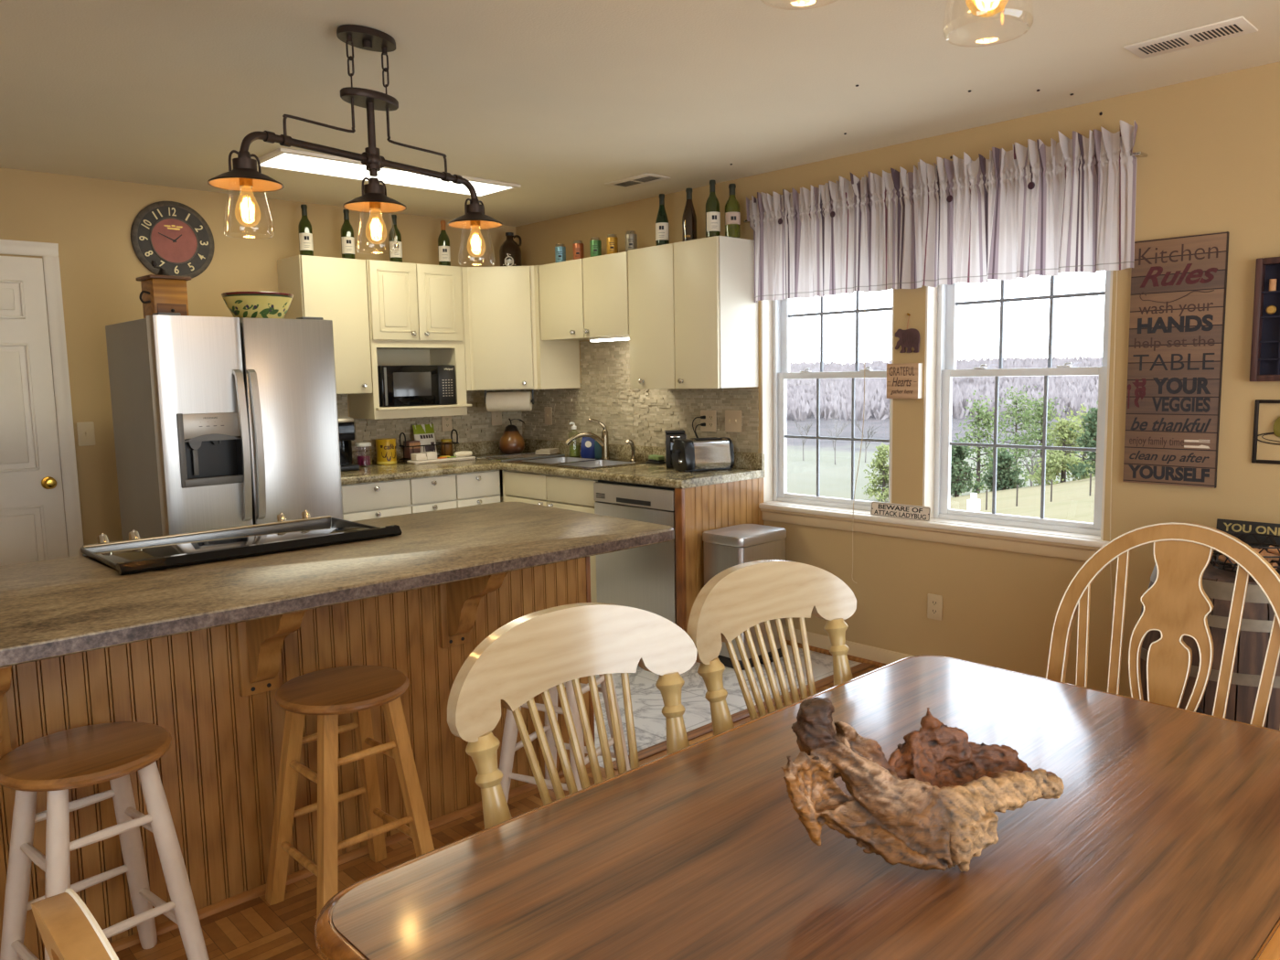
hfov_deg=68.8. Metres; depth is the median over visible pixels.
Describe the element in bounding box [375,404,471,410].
shelf
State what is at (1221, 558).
cork
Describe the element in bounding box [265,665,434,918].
bar stool
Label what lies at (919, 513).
sign
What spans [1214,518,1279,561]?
sign
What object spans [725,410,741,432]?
switch
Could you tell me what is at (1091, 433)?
tree
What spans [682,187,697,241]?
wine bottle
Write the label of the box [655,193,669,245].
wine bottle
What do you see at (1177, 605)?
dining chair
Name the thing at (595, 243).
drink can
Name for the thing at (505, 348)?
upper cabinet
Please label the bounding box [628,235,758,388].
upper cabinet
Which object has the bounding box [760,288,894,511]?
window
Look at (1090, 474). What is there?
fence post
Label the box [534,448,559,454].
dish towel
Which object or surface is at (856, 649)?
baseboard
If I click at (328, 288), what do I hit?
upper cabinet
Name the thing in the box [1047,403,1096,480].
tree
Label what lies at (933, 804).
driftwood
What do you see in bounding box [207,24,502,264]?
pendant fixture
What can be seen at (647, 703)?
floor tile
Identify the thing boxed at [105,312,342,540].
refrigerator
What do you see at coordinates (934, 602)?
socket
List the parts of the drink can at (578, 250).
lid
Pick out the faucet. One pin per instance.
(603, 442)
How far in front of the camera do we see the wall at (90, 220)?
4.75 m
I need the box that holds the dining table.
[314,655,1279,959]
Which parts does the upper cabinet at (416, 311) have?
door, door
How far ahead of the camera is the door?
4.50 m
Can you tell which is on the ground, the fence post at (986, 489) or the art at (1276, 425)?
the fence post at (986, 489)
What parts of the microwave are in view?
control panel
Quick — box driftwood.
[781,696,1064,872]
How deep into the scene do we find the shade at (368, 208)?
2.86 m
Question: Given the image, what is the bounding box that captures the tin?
[375,437,396,464]
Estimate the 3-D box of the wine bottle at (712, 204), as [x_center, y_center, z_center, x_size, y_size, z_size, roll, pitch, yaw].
[0.374,-1.386,4.802,0.074,0.301,0.075,-2,6,-9]
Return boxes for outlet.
[441,416,452,431]
[490,411,501,425]
[544,406,552,425]
[700,410,716,431]
[927,593,942,620]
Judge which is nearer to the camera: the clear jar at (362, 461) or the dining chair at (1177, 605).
the dining chair at (1177, 605)
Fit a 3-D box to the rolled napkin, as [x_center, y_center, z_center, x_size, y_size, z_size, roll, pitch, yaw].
[-1.120,-0.167,5.909,0.124,0.033,0.033,-7,9,-43]
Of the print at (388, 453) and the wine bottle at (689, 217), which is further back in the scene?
the print at (388, 453)
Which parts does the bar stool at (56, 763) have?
leg, leg, seat, leg, leg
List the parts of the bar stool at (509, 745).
leg, leg, leg, leg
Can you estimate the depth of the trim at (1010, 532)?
4.17 m
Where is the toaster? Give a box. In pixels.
[672,437,734,471]
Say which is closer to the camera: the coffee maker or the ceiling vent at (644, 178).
the ceiling vent at (644, 178)
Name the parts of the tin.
lid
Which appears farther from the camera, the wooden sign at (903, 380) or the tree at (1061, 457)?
the tree at (1061, 457)
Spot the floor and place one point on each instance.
(253, 929)
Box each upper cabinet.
[277,255,372,394]
[348,259,471,419]
[461,265,580,390]
[538,251,629,340]
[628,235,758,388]
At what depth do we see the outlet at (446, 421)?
6.06 m
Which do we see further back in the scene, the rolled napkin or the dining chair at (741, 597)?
the rolled napkin
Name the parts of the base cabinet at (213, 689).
shoe moulding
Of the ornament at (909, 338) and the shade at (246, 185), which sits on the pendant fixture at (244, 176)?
the shade at (246, 185)
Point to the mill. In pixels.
(162, 292)
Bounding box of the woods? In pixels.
[786,354,1102,421]
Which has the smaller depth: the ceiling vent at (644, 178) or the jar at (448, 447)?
the ceiling vent at (644, 178)
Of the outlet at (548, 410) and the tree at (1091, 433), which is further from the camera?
the tree at (1091, 433)
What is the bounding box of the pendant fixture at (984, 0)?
[942,0,1034,42]
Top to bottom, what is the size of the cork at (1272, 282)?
0.040 m
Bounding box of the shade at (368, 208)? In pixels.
[355,203,398,253]
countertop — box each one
[0,501,674,667]
[341,438,764,488]
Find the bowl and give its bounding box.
[221,291,293,318]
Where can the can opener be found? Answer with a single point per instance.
(671, 435)
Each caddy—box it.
[398,429,458,460]
[410,451,437,460]
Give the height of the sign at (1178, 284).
0.915 m
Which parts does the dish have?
dish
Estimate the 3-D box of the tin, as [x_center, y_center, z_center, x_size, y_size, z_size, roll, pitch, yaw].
[-1.547,-0.175,5.694,0.121,0.155,0.120,-5,8,-34]
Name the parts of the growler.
handle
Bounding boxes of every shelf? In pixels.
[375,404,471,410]
[1140,554,1279,730]
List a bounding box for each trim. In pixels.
[612,662,874,770]
[758,501,1109,547]
[760,508,1109,564]
[785,640,887,667]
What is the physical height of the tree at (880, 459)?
4.154 m
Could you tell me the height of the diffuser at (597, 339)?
0.010 m
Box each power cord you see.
[692,415,705,437]
[694,422,705,437]
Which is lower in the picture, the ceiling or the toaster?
the toaster
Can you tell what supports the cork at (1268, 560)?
in the wire basket
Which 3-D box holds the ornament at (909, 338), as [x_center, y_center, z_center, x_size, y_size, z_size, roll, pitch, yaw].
[1.221,-0.665,4.267,0.011,0.169,0.127,-7,9,-43]
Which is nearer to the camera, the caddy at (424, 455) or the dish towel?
the caddy at (424, 455)
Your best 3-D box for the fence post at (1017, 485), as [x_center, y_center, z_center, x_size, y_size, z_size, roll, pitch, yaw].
[9.495,0.542,23.530,0.041,0.850,0.041,-3,7,-21]
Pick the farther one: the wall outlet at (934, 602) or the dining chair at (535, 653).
the wall outlet at (934, 602)
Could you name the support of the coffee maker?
on the countertop at (747, 465)
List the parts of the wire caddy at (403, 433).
handle, wire frame, handle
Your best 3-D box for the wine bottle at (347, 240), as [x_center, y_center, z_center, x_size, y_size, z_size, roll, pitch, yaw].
[-1.679,-1.403,5.362,0.074,0.291,0.075,-4,7,-26]
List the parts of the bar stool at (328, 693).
leg, leg, seat, leg, leg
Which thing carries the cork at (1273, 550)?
in the wire basket
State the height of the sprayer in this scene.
0.129 m
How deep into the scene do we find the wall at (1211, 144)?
3.77 m
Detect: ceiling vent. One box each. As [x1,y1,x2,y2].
[604,172,671,188]
[1123,15,1258,58]
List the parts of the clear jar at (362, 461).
lid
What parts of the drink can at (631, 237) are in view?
lid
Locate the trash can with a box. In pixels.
[702,523,786,670]
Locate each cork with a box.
[1217,554,1231,565]
[1262,554,1271,562]
[1265,552,1279,561]
[1267,545,1279,554]
[1269,278,1277,290]
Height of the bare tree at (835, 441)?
4.658 m
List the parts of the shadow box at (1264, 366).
bottle cap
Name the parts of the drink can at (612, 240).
lid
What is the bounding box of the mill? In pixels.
[135,260,191,318]
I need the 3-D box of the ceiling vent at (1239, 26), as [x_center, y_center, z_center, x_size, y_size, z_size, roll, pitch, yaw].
[1.719,-1.380,2.923,0.170,0.007,0.330,-7,9,-43]
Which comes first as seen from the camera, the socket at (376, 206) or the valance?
the socket at (376, 206)
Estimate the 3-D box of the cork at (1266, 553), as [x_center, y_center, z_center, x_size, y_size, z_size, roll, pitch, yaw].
[2.045,0.249,3.023,0.041,0.026,0.021,3,7,31]
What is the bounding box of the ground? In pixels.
[786,407,1095,522]
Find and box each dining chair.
[31,888,119,959]
[447,602,697,829]
[686,559,856,735]
[1045,522,1279,730]
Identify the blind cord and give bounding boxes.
[851,291,864,583]
[1109,270,1117,623]
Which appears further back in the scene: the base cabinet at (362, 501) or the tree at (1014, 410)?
the tree at (1014, 410)
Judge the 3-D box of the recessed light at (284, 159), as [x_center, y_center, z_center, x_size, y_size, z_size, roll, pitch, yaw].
[-1.228,-1.516,4.654,1.290,0.016,0.370,-7,9,-43]
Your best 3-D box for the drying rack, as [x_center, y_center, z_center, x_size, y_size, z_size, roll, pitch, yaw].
[-0.763,-0.149,5.969,0.492,0.011,0.296,-7,9,-43]
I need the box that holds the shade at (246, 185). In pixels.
[223,178,274,236]
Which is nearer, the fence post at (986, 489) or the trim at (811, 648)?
the trim at (811, 648)
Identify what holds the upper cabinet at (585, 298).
attached to the wall at (1211, 144)
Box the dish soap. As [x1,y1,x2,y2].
[580,437,595,458]
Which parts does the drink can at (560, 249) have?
lid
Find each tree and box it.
[793,419,813,460]
[823,417,849,464]
[854,417,880,462]
[861,442,889,501]
[950,438,984,497]
[951,390,1016,495]
[970,385,1055,486]
[980,448,1026,491]
[999,392,1070,486]
[1020,449,1040,486]
[1025,416,1095,484]
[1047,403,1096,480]
[1066,400,1098,479]
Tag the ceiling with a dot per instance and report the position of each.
(560, 101)
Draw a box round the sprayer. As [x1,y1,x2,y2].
[625,439,636,460]
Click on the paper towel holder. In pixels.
(517, 400)
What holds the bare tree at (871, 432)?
on the ground
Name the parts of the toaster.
lever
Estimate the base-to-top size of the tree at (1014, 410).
7.628 m
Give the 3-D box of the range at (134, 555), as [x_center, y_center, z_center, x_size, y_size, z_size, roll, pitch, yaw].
[-1.272,0.631,3.045,0.836,0.961,0.558,-7,9,-43]
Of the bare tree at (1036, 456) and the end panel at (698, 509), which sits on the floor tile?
the end panel at (698, 509)
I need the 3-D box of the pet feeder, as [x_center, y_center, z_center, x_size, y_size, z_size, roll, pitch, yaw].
[8.671,0.634,24.277,0.300,0.580,0.240,-7,9,-43]
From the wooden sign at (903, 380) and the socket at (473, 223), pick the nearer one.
the socket at (473, 223)
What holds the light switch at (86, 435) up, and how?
attached to the wall at (90, 220)
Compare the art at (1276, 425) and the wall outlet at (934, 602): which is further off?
the wall outlet at (934, 602)
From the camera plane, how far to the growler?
6.06 m
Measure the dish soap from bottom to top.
0.165 m
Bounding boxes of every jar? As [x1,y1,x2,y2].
[354,441,372,467]
[440,438,453,455]
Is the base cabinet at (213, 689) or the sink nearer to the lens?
the base cabinet at (213, 689)
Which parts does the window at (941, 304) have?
sash, sash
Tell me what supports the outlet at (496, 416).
attached to the tile backsplash
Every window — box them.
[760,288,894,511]
[922,270,1113,540]
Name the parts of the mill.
drawer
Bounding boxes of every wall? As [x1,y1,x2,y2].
[0,167,522,553]
[515,61,1279,697]
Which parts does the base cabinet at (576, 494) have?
false drawer, door, false drawer, door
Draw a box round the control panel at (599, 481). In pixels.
[597,480,674,509]
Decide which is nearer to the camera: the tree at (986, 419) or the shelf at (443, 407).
the shelf at (443, 407)
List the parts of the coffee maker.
lid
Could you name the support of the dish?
on the countertop at (747, 465)
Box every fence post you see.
[985,489,987,510]
[1015,484,1018,506]
[1050,480,1052,501]
[1088,473,1091,495]
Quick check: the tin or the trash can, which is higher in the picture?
the tin
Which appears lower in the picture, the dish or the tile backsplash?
the dish
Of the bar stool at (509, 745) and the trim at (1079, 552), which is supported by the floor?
the bar stool at (509, 745)
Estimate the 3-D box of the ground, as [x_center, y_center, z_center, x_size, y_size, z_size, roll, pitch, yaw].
[101.412,-21.948,210.710,429.614,13.938,688.202,-7,9,-43]
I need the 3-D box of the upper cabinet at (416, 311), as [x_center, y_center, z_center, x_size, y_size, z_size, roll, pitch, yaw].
[-1.399,-0.838,5.663,0.644,0.906,0.363,-7,9,-43]
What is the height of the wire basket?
0.097 m
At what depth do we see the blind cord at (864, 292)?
4.44 m
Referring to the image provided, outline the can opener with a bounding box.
[664,429,686,468]
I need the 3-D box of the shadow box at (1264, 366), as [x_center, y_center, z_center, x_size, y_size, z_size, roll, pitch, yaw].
[2.287,-0.545,3.129,0.040,0.423,0.396,-7,9,-43]
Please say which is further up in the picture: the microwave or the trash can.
the microwave
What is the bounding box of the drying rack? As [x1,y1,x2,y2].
[475,452,565,461]
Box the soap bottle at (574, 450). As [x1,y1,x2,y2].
[568,422,580,457]
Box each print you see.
[380,445,395,460]
[419,434,434,451]
[1127,384,1130,408]
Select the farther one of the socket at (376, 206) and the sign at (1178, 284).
the sign at (1178, 284)
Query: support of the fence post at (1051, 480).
on the ground
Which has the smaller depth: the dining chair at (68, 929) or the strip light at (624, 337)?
the dining chair at (68, 929)
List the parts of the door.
knob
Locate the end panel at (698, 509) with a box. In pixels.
[674,477,763,632]
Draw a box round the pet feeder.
[966,492,980,511]
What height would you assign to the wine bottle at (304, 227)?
0.291 m
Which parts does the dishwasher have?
pocket handle, control panel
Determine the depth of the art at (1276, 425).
3.29 m
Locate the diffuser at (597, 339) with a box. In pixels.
[590,337,629,341]
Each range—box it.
[78,510,402,575]
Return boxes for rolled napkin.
[453,450,471,456]
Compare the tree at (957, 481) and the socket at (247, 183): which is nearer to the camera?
the socket at (247, 183)
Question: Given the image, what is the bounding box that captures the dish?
[645,454,665,464]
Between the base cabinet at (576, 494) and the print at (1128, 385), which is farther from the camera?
the base cabinet at (576, 494)
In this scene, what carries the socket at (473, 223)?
attached to the pendant fixture at (244, 176)
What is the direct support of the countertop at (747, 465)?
on the base cabinet at (576, 494)
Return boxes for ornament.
[499,418,525,454]
[895,315,919,352]
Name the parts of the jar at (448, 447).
lid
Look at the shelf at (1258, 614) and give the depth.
2.87 m
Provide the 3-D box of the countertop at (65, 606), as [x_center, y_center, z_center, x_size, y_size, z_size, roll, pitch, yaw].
[-1.276,0.275,2.523,3.002,0.040,1.020,-7,9,-43]
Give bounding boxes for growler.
[499,232,522,266]
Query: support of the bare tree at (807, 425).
on the ground
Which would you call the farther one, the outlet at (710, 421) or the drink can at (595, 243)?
the drink can at (595, 243)
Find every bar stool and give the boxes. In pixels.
[0,721,209,959]
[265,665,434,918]
[499,673,630,802]
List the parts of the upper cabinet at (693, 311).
door, knob, door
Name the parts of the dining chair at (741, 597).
post, crest rail, post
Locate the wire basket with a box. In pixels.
[1209,532,1279,574]
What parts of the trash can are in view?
lid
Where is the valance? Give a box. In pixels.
[743,120,1147,303]
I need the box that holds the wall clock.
[130,201,214,278]
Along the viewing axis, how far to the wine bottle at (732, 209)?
4.76 m
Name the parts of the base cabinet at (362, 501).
drawer, drawer, knob, knob, drawer, drawer, drawer, drawer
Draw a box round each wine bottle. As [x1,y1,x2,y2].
[298,204,313,255]
[340,209,355,258]
[388,214,402,262]
[437,220,450,266]
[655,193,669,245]
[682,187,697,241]
[705,180,720,237]
[724,183,740,238]
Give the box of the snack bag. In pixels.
[412,424,437,452]
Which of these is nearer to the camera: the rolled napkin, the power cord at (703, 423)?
the power cord at (703, 423)
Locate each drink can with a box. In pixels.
[554,244,565,262]
[572,240,584,259]
[589,236,601,256]
[606,234,618,254]
[625,230,637,251]
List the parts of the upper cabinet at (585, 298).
door, door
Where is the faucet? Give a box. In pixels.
[565,418,610,458]
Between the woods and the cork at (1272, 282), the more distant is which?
the woods
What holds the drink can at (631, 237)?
on the upper cabinet at (585, 298)
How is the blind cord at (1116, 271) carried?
hanging from the valance
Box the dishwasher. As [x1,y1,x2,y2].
[593,480,676,624]
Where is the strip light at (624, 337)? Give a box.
[588,335,629,341]
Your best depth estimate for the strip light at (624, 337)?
5.36 m
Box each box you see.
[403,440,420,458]
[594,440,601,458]
[1249,256,1279,381]
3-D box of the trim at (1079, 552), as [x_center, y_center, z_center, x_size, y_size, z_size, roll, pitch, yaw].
[1.247,0.240,4.354,0.030,0.066,1.790,-7,9,-43]
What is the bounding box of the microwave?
[377,364,456,406]
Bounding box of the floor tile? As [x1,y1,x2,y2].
[594,644,861,767]
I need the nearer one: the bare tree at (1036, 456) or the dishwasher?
the dishwasher
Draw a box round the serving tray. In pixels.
[406,455,475,464]
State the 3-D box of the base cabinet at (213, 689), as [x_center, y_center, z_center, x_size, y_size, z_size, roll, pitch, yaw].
[-1.316,0.731,2.573,2.828,0.870,0.875,-7,9,-43]
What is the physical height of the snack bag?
0.204 m
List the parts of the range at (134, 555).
knob, knob, control panel, glass, trim, knob, knob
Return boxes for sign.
[870,501,930,522]
[886,362,922,398]
[1122,231,1229,488]
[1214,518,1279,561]
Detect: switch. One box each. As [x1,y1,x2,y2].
[76,421,95,446]
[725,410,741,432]
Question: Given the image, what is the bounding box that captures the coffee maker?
[337,416,359,471]
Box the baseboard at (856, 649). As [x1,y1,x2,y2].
[785,626,914,663]
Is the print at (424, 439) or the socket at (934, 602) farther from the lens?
the print at (424, 439)
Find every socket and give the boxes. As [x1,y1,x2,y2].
[238,178,253,188]
[369,202,381,210]
[469,220,480,226]
[930,608,938,614]
[931,599,938,606]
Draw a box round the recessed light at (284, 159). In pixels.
[255,147,521,197]
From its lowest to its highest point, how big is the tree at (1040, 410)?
6.585 m
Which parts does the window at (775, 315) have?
sash, sash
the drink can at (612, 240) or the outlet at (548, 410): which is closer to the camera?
the drink can at (612, 240)
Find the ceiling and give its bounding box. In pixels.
[0,0,1279,226]
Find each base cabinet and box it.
[0,556,595,959]
[341,469,500,521]
[500,469,597,602]
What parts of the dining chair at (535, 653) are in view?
post, crest rail, post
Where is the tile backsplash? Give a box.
[336,340,758,452]
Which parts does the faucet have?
spout, lever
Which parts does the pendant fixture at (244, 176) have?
rod, chain, mounting plate, stem, chain, rod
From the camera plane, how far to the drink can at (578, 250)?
5.56 m
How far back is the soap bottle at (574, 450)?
5.91 m
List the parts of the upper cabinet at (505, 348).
door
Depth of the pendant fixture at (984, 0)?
1.36 m
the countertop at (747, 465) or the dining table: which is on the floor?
the dining table
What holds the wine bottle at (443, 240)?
on the upper cabinet at (416, 311)
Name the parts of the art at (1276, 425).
wire dish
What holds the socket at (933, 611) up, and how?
attached to the wall outlet at (934, 602)
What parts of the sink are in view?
bowl, bowl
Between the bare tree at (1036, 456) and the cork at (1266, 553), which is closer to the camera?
the cork at (1266, 553)
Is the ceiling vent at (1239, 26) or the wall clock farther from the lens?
the wall clock
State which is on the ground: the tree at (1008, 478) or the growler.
the tree at (1008, 478)
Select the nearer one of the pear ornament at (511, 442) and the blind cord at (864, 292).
the blind cord at (864, 292)
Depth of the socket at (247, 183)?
2.45 m
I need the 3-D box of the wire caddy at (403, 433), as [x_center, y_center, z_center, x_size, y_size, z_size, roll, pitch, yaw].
[-1.329,-0.219,5.896,0.379,0.183,0.127,-7,9,-43]
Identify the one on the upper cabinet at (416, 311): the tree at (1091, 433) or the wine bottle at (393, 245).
the wine bottle at (393, 245)
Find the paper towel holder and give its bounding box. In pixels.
[484,389,533,411]
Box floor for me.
[116,666,879,959]
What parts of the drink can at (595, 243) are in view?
lid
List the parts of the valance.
curtain rod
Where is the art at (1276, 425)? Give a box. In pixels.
[1251,399,1279,464]
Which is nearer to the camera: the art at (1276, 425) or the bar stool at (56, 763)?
the bar stool at (56, 763)
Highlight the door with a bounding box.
[0,239,83,565]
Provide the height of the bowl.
0.139 m
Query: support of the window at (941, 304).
in the wall at (1211, 144)
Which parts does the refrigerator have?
door, dispenser frame, dispenser panel, handle, handle, door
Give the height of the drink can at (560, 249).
0.121 m
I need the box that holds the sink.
[506,455,646,469]

